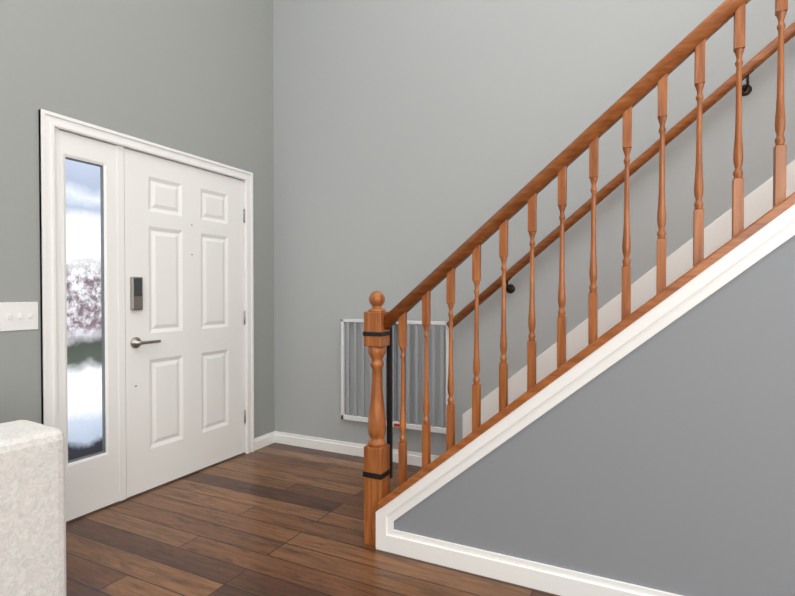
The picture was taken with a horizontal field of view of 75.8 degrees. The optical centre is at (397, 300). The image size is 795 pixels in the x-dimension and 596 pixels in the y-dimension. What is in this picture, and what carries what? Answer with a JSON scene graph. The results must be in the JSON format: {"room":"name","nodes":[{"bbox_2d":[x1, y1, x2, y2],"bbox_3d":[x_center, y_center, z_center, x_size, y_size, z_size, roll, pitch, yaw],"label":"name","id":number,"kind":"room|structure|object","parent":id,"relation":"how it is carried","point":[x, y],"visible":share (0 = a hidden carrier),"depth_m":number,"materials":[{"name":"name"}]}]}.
{"room":"entryway","nodes":[
{"label":"entryway","id":0,"kind":"room"},
{"bbox_2d":[0,0,274,437],"bbox_3d":[-2.759,-1.308,0.706,0.150,5.000,7.650,0,1,26],"label":"wall","id":1,"kind":"structure","parent":0,"point":[172,74],"depth_m":2.99,"materials":[{"name":"grey paint"}]},
{"bbox_2d":[0,302,37,330],"bbox_3d":[-1.812,0.075,2.452,0.016,0.135,0.165,0,1,26],"label":"light switch","id":2,"kind":"object","parent":1,"relation":"attached to","point":[15,316],"visible":1,"depth_m":2.45,"materials":[{"name":"white plastic"}]},
{"bbox_2d":[59,130,119,521],"bbox_3d":[-1.685,0.137,2.783,0.042,2.028,0.320,0,1,26],"label":"sidelight window","id":3,"kind":"structure","parent":1,"relation":"in","point":[89,296],"depth_m":2.78,"materials":[{"name":"white"}]},
{"bbox_2d":[38,109,253,523],"bbox_3d":[-1.501,0.100,3.240,0.174,2.112,1.497,0,1,26],"label":"door frame","id":4,"kind":"structure","parent":1,"relation":"attached to","point":[49,122],"depth_m":2.83,"materials":[{"name":"white wood"}]},
{"bbox_2d":[124,148,245,497],"bbox_3d":[-1.353,0.128,3.388,0.100,2.028,0.970,0,1,26],"label":"door","id":5,"kind":"structure","parent":1,"relation":"in","point":[184,310],"depth_m":3.31,"materials":[{"name":"white wood"}]},
{"bbox_2d":[66,443,559,595],"bbox_3d":[0.478,1.263,-0.777,7.300,0.100,7.800,0,1,26],"label":"floor","id":6,"kind":"structure","parent":0,"point":[276,519],"depth_m":2.46,"materials":[{"name":"brown wood"}]},
{"bbox_2d":[0,420,66,595],"bbox_3d":[-1.678,0.741,1.487,0.900,0.880,0.920,0,1,31],"label":"sofa","id":7,"kind":"object","parent":6,"relation":"on","point":[32,515],"visible":1,"depth_m":1.56,"materials":[{"name":"fabric"}]},
{"bbox_2d":[273,0,794,455],"bbox_3d":[2.175,-1.335,2.615,7.300,5.000,0.150,0,1,26],"label":"wall","id":8,"kind":"structure","parent":0,"point":[416,142],"depth_m":3.40,"materials":[{"name":"grey paint"}]},
{"bbox_2d":[271,431,438,466],"bbox_3d":[-0.282,1.104,3.771,1.600,0.090,0.018,0,1,26],"label":"baseboard","id":9,"kind":"structure","parent":8,"relation":"attached to","point":[354,449],"depth_m":3.88,"materials":[{"name":"white wood"}]},
{"bbox_2d":[341,319,453,433],"bbox_3d":[-0.026,0.511,3.608,0.875,0.750,0.068,0,1,26],"label":"baby gate","id":10,"kind":"object","parent":8,"relation":"attached to","point":[363,418],"visible":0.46,"depth_m":3.56,"materials":[{"name":"white metal"}]},
{"bbox_2d":[446,22,794,327],"bbox_3d":[2.087,-1.446,2.514,3.905,3.292,0.106,0,1,26],"label":"handrail","id":11,"kind":"object","parent":8,"relation":"attached to","point":[716,95],"depth_m":2.84,"materials":[{"name":"brown wood"}]},
{"bbox_2d":[462,159,794,438],"bbox_3d":[2.856,-1.295,2.187,5.400,4.930,0.014,0,1,26],"label":"baseboard","id":12,"kind":"structure","parent":8,"relation":"attached to","point":[758,202],"depth_m":2.92,"materials":[{"name":"white wood"}]},
{"bbox_2d":[394,235,794,595],"bbox_3d":[2.374,-0.246,1.242,5.412,2.861,0.120,0,1,26],"label":"wall","id":13,"kind":"structure","parent":0,"point":[663,459],"depth_m":1.86,"materials":[{"name":"grey paint"}]},
{"bbox_2d":[363,0,794,546],"bbox_3d":[1.526,-0.881,1.646,3.734,4.119,0.148,0,1,26],"label":"rail","id":14,"kind":"object","parent":13,"relation":"on","point":[379,322],"visible":1,"depth_m":2.07,"materials":[{"name":"brown wood"}]},
{"bbox_2d":[376,204,794,595],"bbox_3d":[2.330,-0.245,1.187,5.422,2.860,0.018,0,1,26],"label":"trim","id":15,"kind":"structure","parent":13,"relation":"attached to","point":[769,237],"depth_m":2.04,"materials":[{"name":"white wood"}]}
]}

